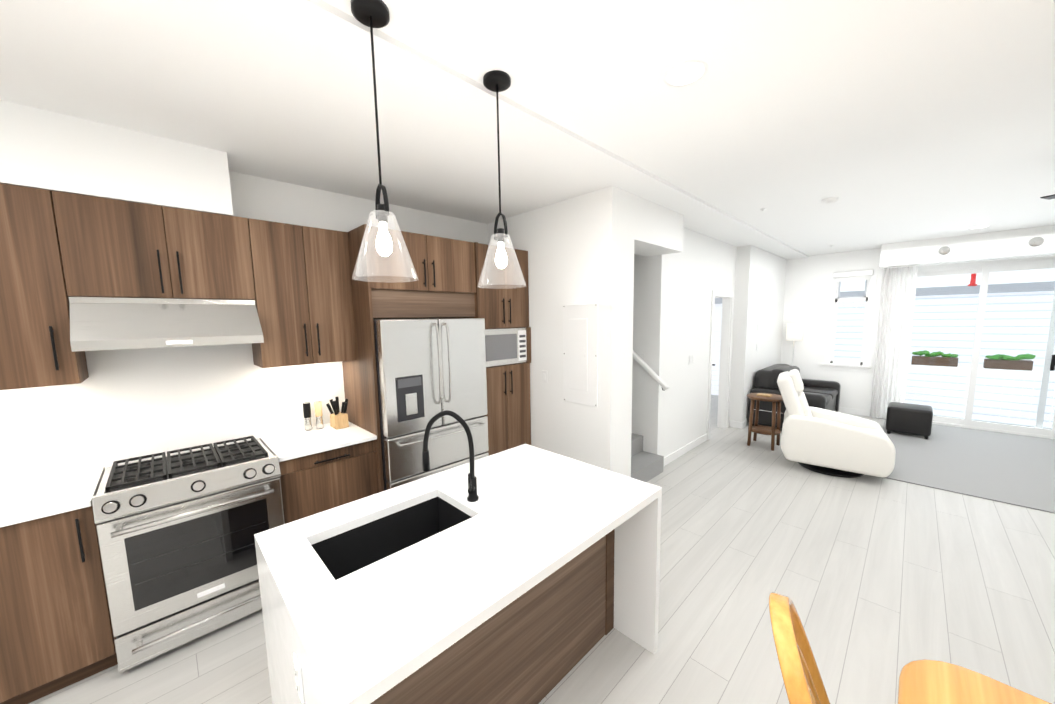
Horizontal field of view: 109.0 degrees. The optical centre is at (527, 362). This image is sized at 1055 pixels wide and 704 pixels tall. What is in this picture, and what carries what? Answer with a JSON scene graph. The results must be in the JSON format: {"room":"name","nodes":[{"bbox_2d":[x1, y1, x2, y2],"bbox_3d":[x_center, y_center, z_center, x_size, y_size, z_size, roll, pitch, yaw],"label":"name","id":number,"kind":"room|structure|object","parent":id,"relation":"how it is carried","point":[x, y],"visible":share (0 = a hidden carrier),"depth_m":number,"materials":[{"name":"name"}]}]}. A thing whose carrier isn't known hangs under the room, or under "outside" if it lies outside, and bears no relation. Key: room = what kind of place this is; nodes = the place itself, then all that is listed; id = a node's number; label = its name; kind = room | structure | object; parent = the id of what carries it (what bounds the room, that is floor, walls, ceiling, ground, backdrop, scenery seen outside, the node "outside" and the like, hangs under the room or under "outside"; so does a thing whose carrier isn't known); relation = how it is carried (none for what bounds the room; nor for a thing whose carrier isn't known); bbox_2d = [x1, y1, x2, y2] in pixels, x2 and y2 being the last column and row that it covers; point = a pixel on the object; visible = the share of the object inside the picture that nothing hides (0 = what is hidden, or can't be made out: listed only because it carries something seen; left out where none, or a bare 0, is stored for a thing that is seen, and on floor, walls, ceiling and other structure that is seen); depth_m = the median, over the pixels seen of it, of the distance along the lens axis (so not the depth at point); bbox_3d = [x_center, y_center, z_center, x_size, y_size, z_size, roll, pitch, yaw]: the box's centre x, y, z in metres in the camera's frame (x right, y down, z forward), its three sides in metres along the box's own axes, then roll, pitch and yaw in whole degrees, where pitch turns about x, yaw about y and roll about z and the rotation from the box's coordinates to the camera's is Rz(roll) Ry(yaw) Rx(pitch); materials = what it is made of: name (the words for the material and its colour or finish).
{"room":"kitchen","nodes":[
{"label":"kitchen","id":0,"kind":"room"},
{"bbox_2d":[0,100,232,215],"bbox_3d":[-3.282,-0.967,1.165,3.700,0.417,0.345,-7,9,-44],"label":"soffit","id":1,"kind":"structure","parent":0,"point":[45,149],"depth_m":1.97,"materials":[{"name":"white paint"}]},
{"bbox_2d":[85,171,487,374],"bbox_3d":[-2.615,0.126,2.275,5.990,2.865,0.150,-7,9,-44],"label":"wall","id":2,"kind":"structure","parent":0,"point":[256,197],"depth_m":3.01,"materials":[{"name":"white paint"}]},
{"bbox_2d":[0,183,91,394],"bbox_3d":[-2.626,-0.360,1.863,0.473,0.964,0.346,-7,9,-44],"label":"upper cabinet","id":3,"kind":"object","parent":2,"relation":"attached to","point":[36,354],"depth_m":1.83,"materials":[{"name":"brown wood"}]},
{"bbox_2d":[44,189,259,302],"bbox_3d":[-2.177,-0.642,2.275,0.787,0.514,0.346,-7,9,-44],"label":"upper cabinet","id":4,"kind":"object","parent":2,"relation":"attached to","point":[106,247],"depth_m":2.10,"materials":[{"name":"brown wood"}]},
{"bbox_2d":[69,297,263,351],"bbox_3d":[-2.111,-0.242,2.260,0.779,0.272,0.491,-7,9,-44],"label":"range hood","id":5,"kind":"object","parent":4,"relation":"attached to","point":[101,323],"visible":1,"depth_m":2.09,"materials":[{"name":"silver metal"}]},
{"bbox_2d":[0,357,346,579],"bbox_3d":[-2.555,0.353,2.238,2.782,0.540,0.011,-7,9,-44],"label":"backsplash","id":6,"kind":"structure","parent":2,"relation":"attached to","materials":[{"name":"white"}]},
{"bbox_2d":[248,219,359,370],"bbox_3d":[-1.673,-0.483,2.785,0.608,0.964,0.346,-7,9,-44],"label":"upper cabinet","id":7,"kind":"object","parent":2,"relation":"attached to","point":[306,309],"depth_m":2.65,"materials":[{"name":"brown wood"}]},
{"bbox_2d":[348,224,479,318],"bbox_3d":[-1.010,-0.705,3.210,0.930,0.642,0.636,-7,9,-44],"label":"upper cabinet","id":8,"kind":"object","parent":2,"relation":"attached to","point":[446,286],"depth_m":2.93,"materials":[{"name":"brown wood"}]},
{"bbox_2d":[476,242,511,326],"bbox_3d":[-0.522,-0.715,3.687,0.390,0.749,0.636,-7,9,-44],"label":"upper cabinet","id":9,"kind":"object","parent":2,"relation":"attached to","point":[495,302],"depth_m":3.46,"materials":[{"name":"brown wood"}]},
{"bbox_2d":[0,0,1054,259],"bbox_3d":[0.977,-1.465,2.656,12.350,0.175,8.100,-7,9,-44],"label":"ceiling","id":10,"kind":"structure","parent":0,"point":[890,121],"depth_m":1.84,"materials":[{"name":"white paint"}]},
{"bbox_2d":[351,0,417,281],"bbox_3d":[-0.533,-0.764,1.349,0.230,0.915,0.230,-7,9,-44],"label":"pendant light","id":11,"kind":"object","parent":10,"relation":"hanging from","point":[371,14],"visible":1,"depth_m":1.34,"materials":[{"name":"clear glass"}]},
{"bbox_2d":[478,70,525,287],"bbox_3d":[-0.129,-0.817,1.740,0.230,0.915,0.230,-7,9,-44],"label":"pendant light","id":12,"kind":"object","parent":10,"relation":"hanging from","point":[496,81],"visible":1,"depth_m":1.73,"materials":[{"name":"clear glass"}]},
{"bbox_2d":[497,228,504,243],"bbox_3d":[-0.126,-0.596,1.766,0.034,0.060,0.033,-7,9,-44],"label":"socket","id":13,"kind":"object","parent":12,"relation":"attached to","point":[500,230],"depth_m":1.75,"materials":[{"name":"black metal"}]},
{"bbox_2d":[821,197,838,204],"bbox_3d":[2.838,-1.517,3.534,0.130,0.035,0.130,-7,9,-44],"label":"smoke detector","id":14,"kind":"object","parent":10,"relation":"attached to","point":[830,200],"visible":1,"depth_m":3.50,"materials":[{"name":"white plastic"}]},
{"bbox_2d":[28,395,1054,703],"bbox_3d":[1.027,1.471,2.995,12.350,0.104,8.100,-7,9,-44],"label":"floor","id":15,"kind":"structure","parent":0,"point":[880,581],"depth_m":2.35,"materials":[{"name":"laminate"}]},
{"bbox_2d":[0,467,117,703],"bbox_3d":[-2.496,1.144,1.949,0.461,0.912,0.616,-7,9,-44],"label":"base cabinet","id":16,"kind":"object","parent":15,"relation":"on","point":[56,633],"depth_m":1.77,"materials":[{"name":"brown wood"}]},
{"bbox_2d":[0,467,103,526],"bbox_3d":[-2.828,0.721,1.564,1.391,0.028,0.642,-7,9,-44],"label":"countertop","id":17,"kind":"structure","parent":16,"relation":"on","point":[27,500],"depth_m":1.88,"materials":[{"name":"white stone"}]},
{"bbox_2d":[92,436,284,672],"bbox_3d":[-1.996,1.063,2.313,0.759,0.973,0.733,-7,9,-44],"label":"range","id":18,"kind":"object","parent":15,"relation":"on","point":[176,533],"visible":0.92,"depth_m":2.05,"materials":[{"name":"silver metal"}]},
{"bbox_2d":[93,438,278,507],"bbox_3d":[-2.039,0.625,2.299,0.759,0.031,0.630,-7,9,-44],"label":"cooktop","id":19,"kind":"object","parent":18,"relation":"in","point":[101,490],"depth_m":2.20,"materials":[{"name":"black metal"}]},
{"bbox_2d":[263,435,382,523],"bbox_3d":[-1.557,1.023,2.858,0.618,0.912,0.616,-7,9,-44],"label":"base cabinet","id":20,"kind":"object","parent":15,"relation":"on","point":[313,484],"depth_m":2.59,"materials":[{"name":"brown wood"}]},
{"bbox_2d":[260,423,375,462],"bbox_3d":[-1.556,0.557,2.795,0.618,0.028,0.642,-7,9,-44],"label":"countertop","id":21,"kind":"structure","parent":20,"relation":"on","point":[296,444],"depth_m":2.70,"materials":[{"name":"white stone"}]},
{"bbox_2d":[303,402,311,430],"bbox_3d":[-1.717,0.419,2.939,0.054,0.215,0.054,-7,9,-44],"label":"salt mill","id":22,"kind":"object","parent":21,"relation":"on","point":[307,416],"visible":1,"depth_m":2.92,"materials":[{"name":"clear glass"}]},
{"bbox_2d":[314,401,323,428],"bbox_3d":[-1.649,0.414,2.977,0.054,0.215,0.054,-7,9,-44],"label":"pepper mill","id":23,"kind":"object","parent":21,"relation":"on","point":[318,414],"visible":1,"depth_m":2.96,"materials":[{"name":"clear glass"}]},
{"bbox_2d":[326,397,348,429],"bbox_3d":[-1.507,0.394,3.015,0.166,0.240,0.139,-7,9,-44],"label":"knife block","id":24,"kind":"object","parent":21,"relation":"on","point":[338,419],"visible":1,"depth_m":2.98,"materials":[{"name":"brown wood"}]},
{"bbox_2d":[373,318,488,490],"bbox_3d":[-0.905,0.523,3.267,0.920,1.790,0.801,-7,9,-44],"label":"fridge","id":25,"kind":"object","parent":15,"relation":"on","point":[427,370],"visible":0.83,"depth_m":2.91,"materials":[{"name":"grey metal"}]},
{"bbox_2d":[254,446,661,703],"bbox_3d":[-0.217,1.145,1.785,1.564,0.872,1.000,-7,9,-44],"label":"kitchen island","id":26,"kind":"object","parent":15,"relation":"on","point":[603,530],"depth_m":1.67,"materials":[{"name":"white stone"}]},
{"bbox_2d":[293,663,298,680],"bbox_3d":[-0.678,0.906,1.104,0.003,0.032,0.034,-7,9,-44],"label":"socket","id":27,"kind":"object","parent":26,"relation":"attached to","point":[296,670],"depth_m":1.10,"materials":[{"name":"white plastic"}]},
{"bbox_2d":[295,677,299,695],"bbox_3d":[-0.678,0.954,1.110,0.003,0.032,0.034,-7,9,-44],"label":"socket","id":28,"kind":"object","parent":26,"relation":"attached to","point":[297,682],"depth_m":1.10,"materials":[{"name":"white plastic"}]},
{"bbox_2d":[292,652,304,703],"bbox_3d":[-0.675,0.929,1.110,0.006,0.120,0.072,-7,9,-44],"label":"outlet plate","id":29,"kind":"object","parent":26,"relation":"attached to","point":[298,670],"depth_m":1.09,"materials":[{"name":"white plastic"}]},
{"bbox_2d":[301,494,442,596],"bbox_3d":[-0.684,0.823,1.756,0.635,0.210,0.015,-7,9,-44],"label":"sink","id":30,"kind":"object","parent":26,"relation":"in","point":[345,551],"depth_m":1.74,"materials":[{"name":"black stone"}]},
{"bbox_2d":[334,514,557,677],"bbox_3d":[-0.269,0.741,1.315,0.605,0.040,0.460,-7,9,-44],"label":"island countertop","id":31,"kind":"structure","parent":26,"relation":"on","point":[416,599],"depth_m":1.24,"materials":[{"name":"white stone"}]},
{"bbox_2d":[422,410,478,502],"bbox_3d":[-0.361,0.445,1.791,0.200,0.442,0.235,-7,9,-44],"label":"faucet","id":32,"kind":"object","parent":26,"relation":"on","point":[457,493],"depth_m":1.79,"materials":[{"name":"black metal"}]},
{"bbox_2d":[486,367,515,455],"bbox_3d":[-0.499,0.678,3.848,0.390,1.335,0.636,-7,9,-44],"label":"base cabinet","id":33,"kind":"object","parent":15,"relation":"on","point":[501,381],"depth_m":3.62,"materials":[{"name":"brown wood"}]},
{"bbox_2d":[516,363,530,446],"bbox_3d":[-0.298,0.652,4.041,0.314,1.335,0.636,-7,9,-44],"label":"base cabinet","id":34,"kind":"object","parent":15,"relation":"on","point":[523,409],"depth_m":3.82,"materials":[{"name":"brown wood"}]},
{"bbox_2d":[631,433,642,456],"bbox_3d":[0.943,1.091,4.265,0.976,0.370,0.260,-7,9,-44],"label":"stair","id":35,"kind":"structure","parent":15,"relation":"on","point":[636,444],"depth_m":4.42,"materials":[{"name":"grey carpet"}]},
{"bbox_2d":[631,451,663,481],"bbox_3d":[1.127,1.201,4.091,0.976,0.185,0.260,-7,9,-44],"label":"stair","id":36,"kind":"structure","parent":15,"relation":"on","point":[646,466],"depth_m":4.17,"materials":[{"name":"grey carpet"}]},
{"bbox_2d":[747,393,782,450],"bbox_3d":[3.235,0.781,5.134,0.450,0.711,0.450,-7,9,-44],"label":"side table","id":37,"kind":"object","parent":15,"relation":"on","point":[772,431],"visible":0.92,"depth_m":5.10,"materials":[{"name":"brown wood"}]},
{"bbox_2d":[748,425,780,435],"bbox_3d":[3.238,0.922,5.150,0.380,0.025,0.380,-7,9,-44],"label":"shelf","id":38,"kind":"object","parent":37,"relation":"attached to","point":[765,430],"depth_m":5.10,"materials":[{"name":"brown wood"}]},
{"bbox_2d":[756,393,772,397],"bbox_3d":[3.208,0.437,5.101,0.120,0.019,0.160,-7,9,-44],"label":"book","id":39,"kind":"object","parent":37,"relation":"on","point":[759,394],"depth_m":5.07,"materials":[{"name":"brown paper"}]},
{"bbox_2d":[786,323,802,365],"bbox_3d":[4.985,0.072,7.088,0.260,1.610,0.260,-7,9,-44],"label":"floor lamp","id":40,"kind":"object","parent":15,"relation":"on","point":[794,332],"visible":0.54,"depth_m":6.92,"materials":[{"name":"silver metal"}]},
{"bbox_2d":[748,364,840,427],"bbox_3d":[4.441,0.524,6.221,1.682,0.930,0.960,-7,9,-44],"label":"sofa","id":41,"kind":"object","parent":15,"relation":"on","point":[823,394],"visible":0.56,"depth_m":5.94,"materials":[{"name":"black leather"}]},
{"bbox_2d":[782,385,837,400],"bbox_3d":[4.751,0.495,6.332,0.590,0.110,0.670,-7,9,-44],"label":"cushion","id":42,"kind":"object","parent":41,"relation":"on","point":[822,389],"depth_m":6.27,"materials":[{"name":"black leather"}]},
{"bbox_2d":[769,592,829,703],"bbox_3d":[0.913,1.155,0.913,0.601,1.017,0.469,3,8,31],"label":"chair","id":43,"kind":"object","parent":15,"relation":"on","point":[802,680],"visible":1,"depth_m":0.96,"materials":[{"name":"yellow wood"}]},
{"bbox_2d":[777,369,895,477],"bbox_3d":[3.492,0.664,4.353,1.045,1.112,0.720,4,8,36],"label":"recliner","id":44,"kind":"object","parent":15,"relation":"on","point":[826,442],"visible":1,"depth_m":4.16,"materials":[{"name":"white leather"}]},
{"bbox_2d":[882,419,1054,513],"bbox_3d":[5.878,1.183,4.304,3.200,0.012,2.730,-7,9,-44],"label":"rug","id":45,"kind":"object","parent":15,"relation":"on","point":[1013,469],"visible":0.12,"depth_m":4.37,"materials":[{"name":"grey carpet"}]},
{"bbox_2d":[885,402,932,438],"bbox_3d":[5.597,0.834,5.531,0.480,0.408,0.460,-7,9,-44],"label":"ottoman","id":46,"kind":"object","parent":45,"relation":"on","point":[914,419],"visible":1,"depth_m":5.38,"materials":[{"name":"black leather"}]},
{"bbox_2d":[897,659,1051,703],"bbox_3d":[0.919,1.359,0.239,1.760,0.762,1.060,-7,9,-44],"label":"dining table","id":47,"kind":"object","parent":15,"relation":"on","point":[924,681],"visible":1,"depth_m":1.02,"materials":[{"name":"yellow wood"}]},
{"bbox_2d":[932,420,1054,438],"bbox_3d":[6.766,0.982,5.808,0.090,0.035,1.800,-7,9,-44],"label":"door frame","id":48,"kind":"structure","parent":15,"relation":"on","point":[993,430],"depth_m":5.60,"materials":[{"name":"white plastic"}]},
{"bbox_2d":[932,415,963,424],"bbox_3d":[6.502,0.890,6.098,0.030,0.090,0.745,-7,9,-44],"label":"door frame","id":49,"kind":"structure","parent":48,"relation":"attached to","point":[960,421],"depth_m":5.94,"materials":[{"name":"white plastic"}]},
{"bbox_2d":[964,267,989,425],"bbox_3d":[6.739,-0.212,5.649,0.030,2.375,0.070,-7,9,-44],"label":"door frame","id":50,"kind":"structure","parent":48,"relation":"attached to","point":[977,344],"depth_m":5.63,"materials":[{"name":"white plastic"}]},
{"bbox_2d":[1035,289,1054,427],"bbox_3d":[7.255,-0.173,5.232,0.015,2.375,0.060,-7,9,-44],"label":"door frame","id":51,"kind":"structure","parent":48,"relation":"attached to","point":[1046,374],"depth_m":5.26,"materials":[{"name":"white plastic"}]},
{"bbox_2d":[487,186,634,476],"bbox_3d":[-0.433,-0.175,4.559,0.350,2.865,3.600,-7,9,-44],"label":"wall","id":52,"kind":"structure","parent":0,"point":[580,249],"depth_m":3.37,"materials":[{"name":"white paint"}]},
{"bbox_2d":[485,327,530,370],"bbox_3d":[-0.351,-0.168,3.757,0.632,0.352,0.460,-7,9,-44],"label":"upper cabinet","id":53,"kind":"object","parent":52,"relation":"attached to","point":[505,346],"depth_m":3.63,"materials":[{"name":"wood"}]},
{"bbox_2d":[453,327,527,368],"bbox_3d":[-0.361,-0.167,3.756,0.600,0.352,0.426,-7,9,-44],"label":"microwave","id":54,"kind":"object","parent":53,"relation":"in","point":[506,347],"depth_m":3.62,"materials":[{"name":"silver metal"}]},
{"bbox_2d":[512,249,528,326],"bbox_3d":[-0.322,-0.741,3.881,0.314,0.749,0.636,-7,9,-44],"label":"upper cabinet","id":55,"kind":"object","parent":52,"relation":"attached to","point":[520,296],"depth_m":3.69,"materials":[{"name":"brown wood"}]},
{"bbox_2d":[569,319,586,390],"bbox_3d":[0.455,-0.073,3.387,0.006,0.640,0.205,-7,9,-44],"label":"door","id":56,"kind":"structure","parent":52,"relation":"in","point":[577,352],"depth_m":3.38,"materials":[{"name":"white"}]},
{"bbox_2d":[631,254,666,455],"bbox_3d":[0.356,-0.296,5.482,0.120,2.865,3.370,-7,9,-44],"label":"wall","id":57,"kind":"structure","parent":0,"point":[649,301],"depth_m":4.35,"materials":[{"name":"white paint"}]},
{"bbox_2d":[633,351,669,389],"bbox_3d":[1.099,-0.285,4.542,0.060,1.099,1.279,-7,9,-44],"label":"wall handrail","id":58,"kind":"object","parent":57,"relation":"attached to","point":[652,373],"visible":0.35,"depth_m":4.26,"materials":[{"name":"white"}]},
{"bbox_2d":[634,195,683,256],"bbox_3d":[1.139,-1.341,3.739,0.980,0.415,0.400,-7,9,-44],"label":"wall","id":59,"kind":"structure","parent":0,"point":[658,229],"depth_m":3.60,"materials":[{"name":"white paint"}]},
{"bbox_2d":[662,227,736,456],"bbox_3d":[2.360,-0.293,5.166,2.310,2.865,0.120,-7,9,-44],"label":"wall","id":60,"kind":"structure","parent":0,"point":[690,277],"depth_m":4.80,"materials":[{"name":"white paint"}]},
{"bbox_2d":[663,433,706,466],"bbox_3d":[2.091,1.128,4.951,1.365,0.100,0.012,-7,9,-44],"label":"baseboard","id":61,"kind":"structure","parent":60,"relation":"attached to","point":[673,456],"depth_m":4.89,"materials":[{"name":"white"}]},
{"bbox_2d":[706,290,714,439],"bbox_3d":[2.591,0.056,5.331,0.075,2.125,0.018,-7,9,-44],"label":"door frame","id":62,"kind":"structure","parent":60,"relation":"attached to","point":[710,361],"depth_m":5.31,"materials":[{"name":"white"}]},
{"bbox_2d":[715,291,732,297],"bbox_3d":[2.859,-0.998,5.489,0.720,0.075,0.018,-7,9,-44],"label":"door frame","id":63,"kind":"structure","parent":60,"relation":"attached to","point":[723,294],"depth_m":5.46,"materials":[{"name":"white"}]},
{"bbox_2d":[717,293,733,427],"bbox_3d":[3.111,-0.020,5.917,0.095,2.125,0.138,-7,9,-44],"label":"door frame","id":64,"kind":"structure","parent":60,"relation":"attached to","point":[724,358],"depth_m":5.88,"materials":[{"name":"white wood"}]},
{"bbox_2d":[729,245,786,425],"bbox_3d":[4.058,-0.497,6.677,2.250,2.865,0.310,-7,9,-44],"label":"wall","id":65,"kind":"structure","parent":0,"point":[760,278],"depth_m":6.02,"materials":[{"name":"white paint"}]},
{"bbox_2d":[730,421,742,428],"bbox_3d":[3.324,0.986,5.999,0.012,0.100,0.184,-7,9,-44],"label":"baseboard","id":66,"kind":"structure","parent":65,"relation":"attached to","point":[734,424],"depth_m":5.99,"materials":[{"name":"white"}]},
{"bbox_2d":[742,419,748,427],"bbox_3d":[4.194,0.888,6.721,2.250,0.100,0.012,-7,9,-44],"label":"baseboard","id":67,"kind":"structure","parent":65,"relation":"attached to","point":[745,423],"depth_m":6.04,"materials":[{"name":"white"}]},
{"bbox_2d":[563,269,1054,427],"bbox_3d":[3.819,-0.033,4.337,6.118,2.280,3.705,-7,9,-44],"label":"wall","id":68,"kind":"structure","parent":0,"point":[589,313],"depth_m":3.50,"materials":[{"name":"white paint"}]},
{"bbox_2d":[918,258,1054,272],"bbox_3d":[6.726,-1.424,5.530,0.090,0.060,1.800,-7,9,-44],"label":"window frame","id":69,"kind":"structure","parent":68,"relation":"attached to","point":[999,264],"depth_m":5.49,"materials":[{"name":"white paint"}]},
{"bbox_2d":[917,268,981,276],"bbox_3d":[6.463,-1.389,5.834,0.030,0.070,0.745,-7,9,-44],"label":"window blind","id":70,"kind":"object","parent":69,"relation":"attached to","point":[950,272],"depth_m":5.78,"materials":[{"name":"white paint"}]},
{"bbox_2d":[990,263,1054,271],"bbox_3d":[6.997,-1.329,5.233,0.030,0.070,0.725,-7,9,-44],"label":"window blind","id":71,"kind":"object","parent":69,"relation":"attached to","point":[1024,267],"depth_m":5.27,"materials":[{"name":"white plastic"}]},
{"bbox_2d":[780,248,1054,410],"bbox_3d":[6.090,-0.489,6.312,0.150,2.865,3.670,-7,9,-44],"label":"wall","id":72,"kind":"structure","parent":0,"point":[807,283],"depth_m":6.89,"materials":[{"name":"white paint"}]},
{"bbox_2d":[829,278,838,362],"bbox_3d":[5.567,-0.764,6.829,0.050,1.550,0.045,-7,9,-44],"label":"window frame","id":73,"kind":"structure","parent":72,"relation":"attached to","point":[834,323],"depth_m":6.81,"materials":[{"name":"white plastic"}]},
{"bbox_2d":[835,297,867,301],"bbox_3d":[5.710,-1.109,6.636,0.050,0.065,0.470,-7,9,-44],"label":"window frame","id":74,"kind":"structure","parent":73,"relation":"attached to","point":[851,299],"depth_m":6.62,"materials":[{"name":"white plastic"}]},
{"bbox_2d":[822,363,870,367],"bbox_3d":[5.649,0.049,6.691,0.055,0.035,0.660,-7,9,-44],"label":"window sill","id":75,"kind":"structure","parent":72,"relation":"attached to","point":[845,365],"depth_m":6.67,"materials":[{"name":"white"}]},
{"bbox_2d":[830,361,862,364],"bbox_3d":[5.729,-0.002,6.764,0.050,0.045,0.470,-7,9,-44],"label":"window frame","id":76,"kind":"structure","parent":72,"relation":"attached to","point":[846,362],"depth_m":6.75,"materials":[{"name":"white plastic"}]},
{"bbox_2d":[823,269,877,371],"bbox_3d":[5.650,-0.723,6.616,0.014,1.735,0.620,-7,9,-44],"label":"window","id":77,"kind":"structure","parent":72,"relation":"in","point":[873,281],"depth_m":6.58,"materials":[{"name":"white"}]},
{"bbox_2d":[833,270,873,277],"bbox_3d":[5.609,-1.532,6.496,0.060,0.090,0.530,-7,9,-44],"label":"window blind","id":78,"kind":"object","parent":77,"relation":"attached to","point":[853,273],"visible":1,"depth_m":6.47,"materials":[{"name":"white"}]},
{"bbox_2d":[836,275,869,281],"bbox_3d":[5.615,-1.453,6.510,0.003,0.070,0.450,-7,9,-44],"label":"sheet","id":79,"kind":"object","parent":78,"relation":"hanging from","point":[855,278],"visible":0.93,"depth_m":6.50,"materials":[{"name":"fabric"}]},
{"bbox_2d":[838,280,866,297],"bbox_3d":[5.703,-1.307,6.610,0.020,0.335,0.380,-7,9,-44],"label":"window","id":80,"kind":"structure","parent":72,"relation":"in","point":[852,296],"depth_m":6.61,"materials":[{"name":"grey"}]},
{"bbox_2d":[838,407,869,415],"bbox_3d":[5.514,0.837,6.965,0.012,0.100,1.478,-7,9,-44],"label":"baseboard","id":81,"kind":"structure","parent":72,"relation":"attached to","point":[854,411],"depth_m":6.67,"materials":[{"name":"white"}]},
{"bbox_2d":[860,275,870,364],"bbox_3d":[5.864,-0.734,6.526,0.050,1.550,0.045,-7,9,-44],"label":"window frame","id":82,"kind":"structure","parent":72,"relation":"attached to","point":[865,316],"depth_m":6.52,"materials":[{"name":"white plastic"}]},
{"bbox_2d":[879,225,1054,268],"bbox_3d":[6.772,-1.613,5.023,0.450,0.360,3.000,-7,9,-44],"label":"bulkhead","id":83,"kind":"object","parent":72,"relation":"attached to","point":[997,245],"visible":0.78,"depth_m":5.28,"materials":[{"name":"white paint"}]},
{"bbox_2d":[938,246,950,254],"bbox_3d":[6.034,-1.624,5.450,0.012,0.124,0.124,-7,9,-44],"label":"wall air vent","id":84,"kind":"object","parent":83,"relation":"attached to","point":[944,250],"visible":1,"depth_m":5.45,"materials":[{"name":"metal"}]},
{"bbox_2d":[870,254,1054,418],"bbox_3d":[6.535,-0.236,5.545,0.086,2.484,2.080,-7,9,-44],"label":"curtain","id":85,"kind":"object","parent":83,"relation":"hanging from","point":[896,313],"visible":0.96,"depth_m":6.12,"materials":[{"name":"fabric"}]},
{"bbox_2d":[1028,237,1043,246],"bbox_3d":[6.593,-1.568,4.880,0.012,0.124,0.124,-7,9,-44],"label":"wall air vent","id":86,"kind":"object","parent":83,"relation":"attached to","point":[1035,241],"visible":1,"depth_m":4.88,"materials":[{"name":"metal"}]},
{"bbox_3d":[7.353,-0.166,5.049,0.090,2.470,0.060,-7,9,-44],"label":"wall","id":87,"kind":"structure","parent":0,"visible":0},
{"bbox_2d":[1051,410,1054,436],"bbox_3d":[7.294,-0.156,5.082,0.030,2.375,0.070,-7,9,-44],"label":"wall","id":88,"kind":"structure","parent":87,"relation":"attached to","point":[1053,429],"depth_m":5.21,"materials":[{"name":"white paint"}]},
{"bbox_3d":[3.961,-1.227,2.095,0.200,0.320,0.200,-7,9,-44],"label":"ceiling fan","id":89,"kind":"object","parent":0,"visible":0},
{"bbox_2d":[1040,194,1054,199],"bbox_3d":[3.836,-1.162,2.468,0.130,0.008,0.550,-3,7,-19],"label":"ceiling fan","id":90,"kind":"object","parent":89,"relation":"attached to","point":[1048,197],"visible":1,"depth_m":2.69,"materials":[{"name":"black metal"}]},
{"label":"outside","id":91,"kind":"structure","parent":0,"visible":0},
{"bbox_2d":[711,268,1054,428],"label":"window","id":92,"kind":"structure","parent":91,"point":[1016,313],"depth_m":8.30,"materials":[{"name":"clear glass"}]},
{"bbox_2d":[833,273,1054,429],"bbox_3d":[7.217,-0.395,6.141,1.190,3.120,4.800,-7,9,-44],"label":"balcony","id":93,"kind":"object","parent":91,"point":[928,360],"depth_m":6.31,"materials":[{"name":"grey"}]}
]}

